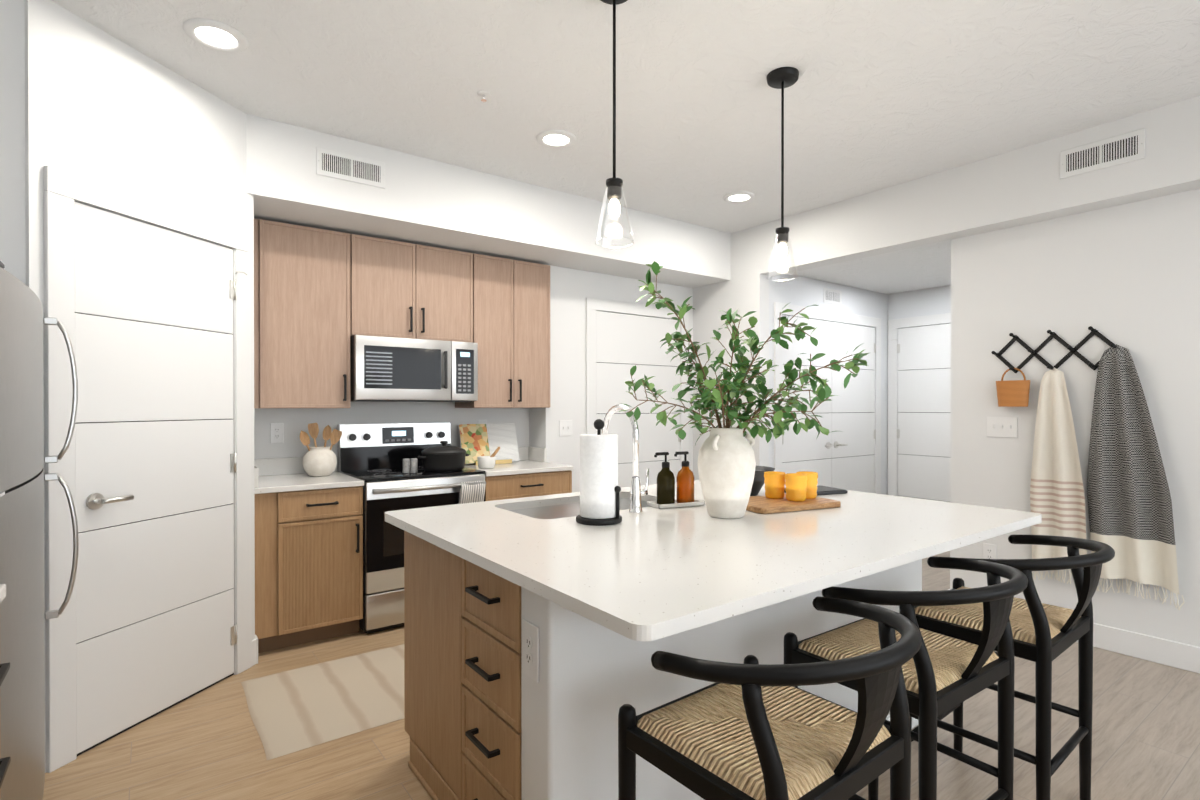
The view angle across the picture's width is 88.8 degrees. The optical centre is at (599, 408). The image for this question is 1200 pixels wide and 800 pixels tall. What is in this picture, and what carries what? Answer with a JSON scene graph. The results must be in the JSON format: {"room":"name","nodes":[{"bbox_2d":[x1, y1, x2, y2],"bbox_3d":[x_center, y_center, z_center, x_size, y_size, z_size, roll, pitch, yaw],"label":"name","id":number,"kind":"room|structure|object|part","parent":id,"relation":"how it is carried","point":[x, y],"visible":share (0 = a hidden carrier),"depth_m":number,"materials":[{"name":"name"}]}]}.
{"room":"kitchen","nodes":[
{"label":"kitchen","id":0,"kind":"room"},
{"bbox_2d":[212,104,259,639],"bbox_3d":[-2.023,-0.090,3.382,0.120,2.810,0.651,0,0,-37],"label":"wall","id":1,"kind":"structure","parent":0,"point":[232,206],"depth_m":3.05,"materials":[{"name":"white paint"}]},
{"bbox_2d":[254,466,257,485],"bbox_3d":[-1.975,0.362,3.445,0.020,0.105,0.600,0,0,-37],"label":"backsplash","id":2,"kind":"structure","parent":1,"relation":"attached to","point":[255,467],"depth_m":3.20,"materials":[{"name":"white stone"}]},
{"bbox_2d":[208,220,531,471],"bbox_3d":[-1.402,0.105,4.336,2.252,2.410,0.140,0,0,-37],"label":"wall","id":3,"kind":"structure","parent":0,"point":[295,420],"depth_m":4.17,"materials":[{"name":"white paint"}]},
{"bbox_2d":[270,423,283,442],"bbox_3d":[-2.011,0.152,3.817,0.075,0.125,0.010,0,0,-37],"label":"electrical outlet","id":4,"kind":"object","parent":3,"relation":"attached to","point":[276,432],"visible":1,"depth_m":3.81,"materials":[{"name":"white plastic"}]},
{"bbox_2d":[254,218,357,407],"bbox_3d":[-1.841,-0.540,3.736,0.585,1.075,0.326,0,0,-37],"label":"upper cabinet","id":5,"kind":"object","parent":3,"relation":"attached to","point":[321,296],"depth_m":3.61,"materials":[{"name":"brown wood"}]},
{"bbox_2d":[254,447,529,473],"bbox_3d":[-1.364,0.358,4.286,2.004,0.105,0.021,0,0,-37],"label":"backsplash","id":6,"kind":"structure","parent":3,"relation":"attached to","point":[268,465],"depth_m":3.83,"materials":[{"name":"white stone"}]},
{"bbox_2d":[358,235,477,342],"bbox_3d":[-1.299,-0.767,4.136,0.808,0.625,0.326,0,0,-37],"label":"upper cabinet","id":7,"kind":"object","parent":3,"relation":"attached to","point":[406,290],"depth_m":4.00,"materials":[{"name":"brown wood"}]},
{"bbox_2d":[350,335,477,401],"bbox_3d":[-1.267,-0.248,4.095,0.802,0.402,0.434,0,0,-37],"label":"microwave","id":8,"kind":"object","parent":7,"relation":"attached to","point":[389,369],"visible":1,"depth_m":3.92,"materials":[{"name":"silver metal"}]},
{"bbox_2d":[478,420,486,423],"bbox_3d":[-0.891,0.148,4.647,0.075,0.125,0.010,0,0,-37],"label":"electrical outlet","id":9,"kind":"object","parent":3,"relation":"attached to","point":[482,421],"visible":0.17,"depth_m":4.64,"materials":[{"name":"white plastic"}]},
{"bbox_2d":[455,254,549,407],"bbox_3d":[-0.730,-0.544,4.559,0.652,1.075,0.326,0,0,-37],"label":"upper cabinet","id":10,"kind":"object","parent":3,"relation":"attached to","point":[514,295],"depth_m":4.43,"materials":[{"name":"brown wood"}]},
{"bbox_2d":[532,265,691,491],"bbox_3d":[0.226,0.101,5.257,1.700,2.410,0.140,0,0,-37],"label":"wall","id":11,"kind":"structure","parent":0,"point":[569,288],"depth_m":4.84,"materials":[{"name":"white paint"}]},
{"bbox_2d":[559,420,571,435],"bbox_3d":[-0.266,0.153,4.795,0.121,0.125,0.016,0,0,-37],"label":"light switch","id":12,"kind":"object","parent":11,"relation":"attached to","point":[565,427],"visible":1,"depth_m":4.79,"materials":[{"name":"white plastic"}]},
{"bbox_2d":[43,551,1199,799],"bbox_3d":[1.988,1.369,2.399,8.460,0.100,9.060,0,0,-37],"label":"floor","id":13,"kind":"structure","parent":0,"point":[205,745],"depth_m":2.37,"materials":[{"name":"beige wood"}]},
{"bbox_2d":[0,584,10,799],"bbox_3d":[-0.574,0.822,-0.178,0.667,1.019,3.575,0,0,-37],"label":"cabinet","id":14,"kind":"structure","parent":13,"relation":"on","point":[5,761],"depth_m":1.31,"materials":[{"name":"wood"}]},
{"bbox_2d":[0,261,78,799],"bbox_3d":[-1.873,0.478,1.633,0.690,1.665,0.844,0,0,-37],"label":"fridge","id":15,"kind":"object","parent":13,"relation":"on","point":[23,460],"visible":1,"depth_m":1.67,"materials":[{"name":"silver metal"}]},
{"bbox_2d":[254,486,362,652],"bbox_3d":[-1.768,0.878,3.616,0.552,0.870,0.616,0,0,-37],"label":"base cabinet","id":16,"kind":"object","parent":13,"relation":"on","point":[309,543],"depth_m":3.37,"materials":[{"name":"brown wood"}]},
{"bbox_2d":[254,470,363,493],"bbox_3d":[-1.765,0.429,3.609,0.554,0.030,0.631,0,0,-37],"label":"countertop","id":17,"kind":"structure","parent":16,"relation":"on","point":[267,483],"depth_m":3.46,"materials":[{"name":"white stone"}]},
{"bbox_2d":[300,423,341,476],"bbox_3d":[-1.716,0.249,3.780,0.245,0.325,0.196,0,0,-37],"label":"utensil crock","id":18,"kind":"object","parent":17,"relation":"on","point":[319,461],"visible":1,"depth_m":3.73,"materials":[{"name":"ceramic"}]},
{"bbox_2d":[241,644,404,759],"bbox_3d":[-0.866,1.310,3.083,1.558,0.011,0.818,0,0,-37],"label":"rug","id":19,"kind":"object","parent":13,"relation":"on","point":[294,710],"visible":0.46,"depth_m":2.74,"materials":[{"name":"fabric"}]},
{"bbox_2d":[338,423,485,633],"bbox_3d":[-1.208,0.708,3.969,0.756,1.208,0.709,0,0,-37],"label":"range","id":20,"kind":"object","parent":13,"relation":"on","point":[372,456],"depth_m":3.77,"materials":[{"name":"silver metal"}]},
{"bbox_2d":[403,458,417,472],"bbox_3d":[-1.193,0.359,3.851,0.090,0.088,0.044,0,0,-24],"label":"salt","id":21,"kind":"object","parent":20,"relation":"on","point":[410,465],"visible":1,"depth_m":3.84,"materials":[{"name":"silver metal"}]},
{"bbox_3d":[-1.023,0.306,4.021,0.347,0.191,0.286,0,0,-37],"label":"dutch oven","id":22,"kind":"part","parent":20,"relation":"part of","materials":[{"name":"black metal"}]},
{"bbox_2d":[485,470,571,500],"bbox_3d":[-0.655,0.875,4.441,0.682,0.870,0.616,0,0,-37],"label":"base cabinet","id":23,"kind":"object","parent":13,"relation":"on","point":[510,486],"depth_m":4.18,"materials":[{"name":"brown wood"}]},
{"bbox_2d":[464,458,572,477],"bbox_3d":[-0.652,0.425,4.434,0.684,0.030,0.631,0,0,-37],"label":"countertop","id":24,"kind":"structure","parent":23,"relation":"on","point":[527,466],"depth_m":4.27,"materials":[{"name":"white stone"}]},
{"bbox_2d":[477,447,499,468],"bbox_3d":[-0.770,0.337,4.245,0.157,0.146,0.124,0,0,-37],"label":"mortar","id":25,"kind":"object","parent":24,"relation":"on","point":[486,462],"visible":1,"depth_m":4.19,"materials":[{"name":"white ceramic"}]},
{"bbox_2d":[458,423,519,464],"bbox_3d":[-0.826,0.260,4.564,0.463,0.296,0.169,0,0,-37],"label":"cookbook","id":26,"kind":"object","parent":24,"relation":"on","point":[477,440],"visible":0.85,"depth_m":4.55,"materials":[{"name":"multicoloured paper"}]},
{"bbox_2d":[392,524,929,799],"bbox_3d":[0.305,0.869,2.440,1.892,0.899,1.105,0,0,-37],"label":"kitchen island","id":27,"kind":"object","parent":13,"relation":"on","point":[539,630],"depth_m":1.75,"materials":[{"name":"brown wood"}]},
{"bbox_2d":[385,480,1041,647],"bbox_3d":[0.413,0.404,2.294,1.960,0.030,1.505,0,0,-37],"label":"island countertop","id":28,"kind":"structure","parent":27,"relation":"on","point":[648,577],"depth_m":1.76,"materials":[{"name":"white stone"}]},
{"bbox_2d":[508,498,649,518],"bbox_3d":[-0.042,0.524,2.514,0.724,0.210,0.434,0,0,-37],"label":"sink","id":29,"kind":"object","parent":28,"relation":"in","point":[568,507],"depth_m":2.67,"materials":[{"name":"silver metal"}]},
{"bbox_2d":[576,419,621,525],"bbox_3d":[-0.004,0.212,2.119,0.160,0.354,0.160,0,0,-37],"label":"paper towel holder","id":30,"kind":"object","parent":28,"relation":"on","point":[600,489],"visible":1,"depth_m":2.06,"materials":[{"name":"white paper"}]},
{"bbox_2d":[602,404,648,512],"bbox_3d":[0.095,0.186,2.394,0.093,0.406,0.241,0,0,-37],"label":"faucet","id":31,"kind":"object","parent":28,"relation":"on","point":[636,492],"depth_m":2.30,"materials":[{"name":"silver metal"}]},
{"bbox_2d":[647,451,703,508],"bbox_3d":[0.303,0.280,2.458,0.210,0.215,0.100,0,0,-25],"label":"soap tray","id":32,"kind":"object","parent":28,"relation":"on","point":[666,487],"visible":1,"depth_m":2.43,"materials":[{"name":"brown glass"}]},
{"bbox_2d":[619,261,868,518],"bbox_3d":[0.509,-0.077,2.200,0.776,0.932,0.650,0,0,-37],"label":"vase","id":33,"kind":"object","parent":28,"relation":"on","point":[726,462],"visible":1,"depth_m":2.17,"materials":[{"name":"white ceramic"}]},
{"bbox_2d":[750,466,774,495],"bbox_3d":[0.658,0.326,2.752,0.250,0.121,0.250,0,0,-37],"label":"bowl","id":34,"kind":"object","parent":28,"relation":"on","point":[758,482],"visible":0.4,"depth_m":2.69,"materials":[{"name":"black"}]},
{"bbox_2d":[746,494,840,513],"bbox_3d":[0.724,0.377,2.453,0.400,0.022,0.260,0,0,-25],"label":"cutting board","id":35,"kind":"object","parent":28,"relation":"on","point":[762,504],"visible":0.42,"depth_m":2.37,"materials":[{"name":"brown wood"}]},
{"bbox_2d":[764,471,817,500],"bbox_3d":[0.786,0.313,2.503,0.193,0.103,0.181,0,0,-37],"label":"glasses","id":36,"kind":"object","parent":35,"relation":"on","point":[801,485],"visible":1,"depth_m":2.47,"materials":[{"name":"orange glass"}]},
{"bbox_2d":[784,485,847,494],"bbox_3d":[0.981,0.378,2.830,0.260,0.016,0.180,0,0,-23],"label":"notebook","id":37,"kind":"object","parent":28,"relation":"on","point":[824,490],"visible":0.58,"depth_m":2.78,"materials":[{"name":"black paper"}]},
{"bbox_2d":[618,596,921,799],"bbox_3d":[0.374,0.873,1.290,0.582,0.902,0.529,0,0,-37],"label":"stool","id":38,"kind":"object","parent":13,"relation":"on","point":[750,728],"visible":1,"depth_m":1.21,"materials":[{"name":"black wood"}]},
{"bbox_2d":[784,556,1027,799],"bbox_3d":[0.866,0.871,1.703,0.582,0.902,0.527,0,0,-37],"label":"stool","id":39,"kind":"object","parent":13,"relation":"on","point":[942,674],"visible":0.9,"depth_m":1.59,"materials":[{"name":"black wood"}]},
{"bbox_2d":[899,534,1114,799],"bbox_3d":[1.346,0.870,2.018,0.582,0.902,0.530,0,0,-37],"label":"stool","id":40,"kind":"object","parent":13,"relation":"on","point":[1045,636],"visible":0.77,"depth_m":1.91,"materials":[{"name":"black wood"}]},
{"bbox_2d":[51,0,1199,293],"bbox_3d":[1.988,-1.341,2.386,8.460,0.500,9.060,0,0,-37],"label":"ceiling","id":41,"kind":"structure","parent":0,"point":[919,134],"depth_m":3.09,"materials":[{"name":"white paint"}]},
{"bbox_2d":[183,18,248,52],"bbox_3d":[-1.534,-1.485,2.451,0.224,0.012,0.224,0,0,-37],"label":"recessed light","id":42,"kind":"object","parent":41,"relation":"in","point":[215,35],"visible":1,"depth_m":2.44,"materials":[{"name":"white paint"}]},
{"bbox_2d":[316,147,384,188],"bbox_3d":[-1.378,-1.336,3.406,0.366,0.148,0.011,0,0,-37],"label":"ceiling vent","id":43,"kind":"object","parent":41,"relation":"in","point":[346,167],"visible":1,"depth_m":3.40,"materials":[{"name":"white metal"}]},
{"bbox_2d":[477,90,490,101],"bbox_3d":[-0.551,-1.476,2.905,0.064,0.032,0.064,0,0,-37],"label":"sprinkler","id":44,"kind":"object","parent":41,"relation":"attached to","point":[483,94],"visible":1,"depth_m":2.90,"materials":[{"name":"white paint"}]},
{"bbox_2d":[536,130,575,147],"bbox_3d":[-0.242,-1.489,3.396,0.224,0.012,0.224,0,0,-37],"label":"recessed light","id":45,"kind":"object","parent":41,"relation":"in","point":[556,138],"visible":0.98,"depth_m":3.38,"materials":[{"name":"white paint"}]},
{"bbox_2d":[595,0,633,247],"bbox_3d":[0.050,-1.037,2.158,0.140,0.904,0.140,0,0,-37],"label":"pendant light","id":46,"kind":"object","parent":41,"relation":"hanging from","point":[614,184],"visible":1,"depth_m":2.15,"materials":[{"name":"clear glass"}]},
{"bbox_2d":[723,191,754,202],"bbox_3d":[0.985,-1.494,4.343,0.224,0.012,0.224,0,0,-37],"label":"recessed light","id":47,"kind":"object","parent":41,"relation":"in","point":[739,197],"visible":1,"depth_m":4.33,"materials":[{"name":"white paint"}]},
{"bbox_2d":[766,67,798,280],"bbox_3d":[0.818,-1.040,2.746,0.140,0.904,0.140,0,0,-37],"label":"pendant light","id":48,"kind":"object","parent":41,"relation":"hanging from","point":[781,78],"visible":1,"depth_m":2.74,"materials":[{"name":"clear glass"}]},
{"bbox_2d":[1060,128,1144,178],"bbox_3d":[2.631,-1.335,3.221,0.011,0.150,0.356,0,0,-37],"label":"ceiling vent","id":49,"kind":"object","parent":41,"relation":"in","point":[1111,151],"visible":1,"depth_m":3.21,"materials":[{"name":"white metal"}]},
{"bbox_2d":[692,276,747,479],"bbox_3d":[1.096,0.100,5.410,0.120,2.410,0.630,0,0,-37],"label":"wall","id":50,"kind":"structure","parent":0,"point":[707,300],"depth_m":5.42,"materials":[{"name":"white paint"}]},
{"bbox_2d":[748,274,887,494],"bbox_3d":[2.066,0.074,5.662,1.980,2.460,0.120,0,0,-37],"label":"wall","id":51,"kind":"structure","parent":0,"point":[763,292],"depth_m":5.31,"materials":[{"name":"white paint"}]},
{"bbox_2d":[823,288,841,304],"bbox_3d":[2.138,-1.029,5.628,0.280,0.135,0.011,0,0,-37],"label":"air vent","id":52,"kind":"object","parent":51,"relation":"in","point":[832,296],"visible":1,"depth_m":5.62,"materials":[{"name":"white metal"}]},
{"bbox_2d":[888,285,947,327],"bbox_3d":[3.333,0.073,5.742,0.150,2.460,1.500,0,0,-37],"label":"wall","id":53,"kind":"structure","parent":0,"point":[929,301],"depth_m":5.97,"materials":[{"name":"white paint"}]},
{"bbox_2d":[948,189,1199,646],"bbox_3d":[3.724,0.080,4.325,2.709,2.460,1.185,0,0,-37],"label":"wall","id":54,"kind":"structure","parent":0,"point":[1129,272],"depth_m":3.42,"materials":[{"name":"white paint"}]},
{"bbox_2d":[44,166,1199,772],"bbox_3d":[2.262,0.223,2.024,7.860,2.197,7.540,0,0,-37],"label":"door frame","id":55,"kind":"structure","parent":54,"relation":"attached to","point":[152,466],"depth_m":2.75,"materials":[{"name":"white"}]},
{"bbox_2d":[983,543,996,558],"bbox_3d":[2.419,0.902,3.805,0.010,0.125,0.075,0,0,-37],"label":"electrical outlet","id":56,"kind":"object","parent":54,"relation":"attached to","point":[989,551],"visible":0.81,"depth_m":3.80,"materials":[{"name":"white plastic"}]},
{"bbox_2d":[987,417,1017,437],"bbox_3d":[2.455,0.113,3.748,0.016,0.125,0.167,0,0,-37],"label":"light switch","id":57,"kind":"object","parent":54,"relation":"attached to","point":[1002,427],"visible":1,"depth_m":3.74,"materials":[{"name":"white plastic"}]},
{"bbox_2d":[991,326,1184,609],"bbox_3d":[2.659,0.278,3.403,0.097,1.454,0.868,0,0,-37],"label":"peg rack","id":58,"kind":"object","parent":54,"relation":"attached to","point":[1130,513],"visible":0.81,"depth_m":3.30,"materials":[{"name":"grey fabric"}]},
{"bbox_2d":[996,368,1029,406],"bbox_3d":[2.464,-0.128,3.659,0.090,0.232,0.180,0,0,-37],"label":"basket","id":59,"kind":"object","parent":58,"relation":"on","point":[1011,393],"depth_m":3.63,"materials":[{"name":"wicker"}]}
]}

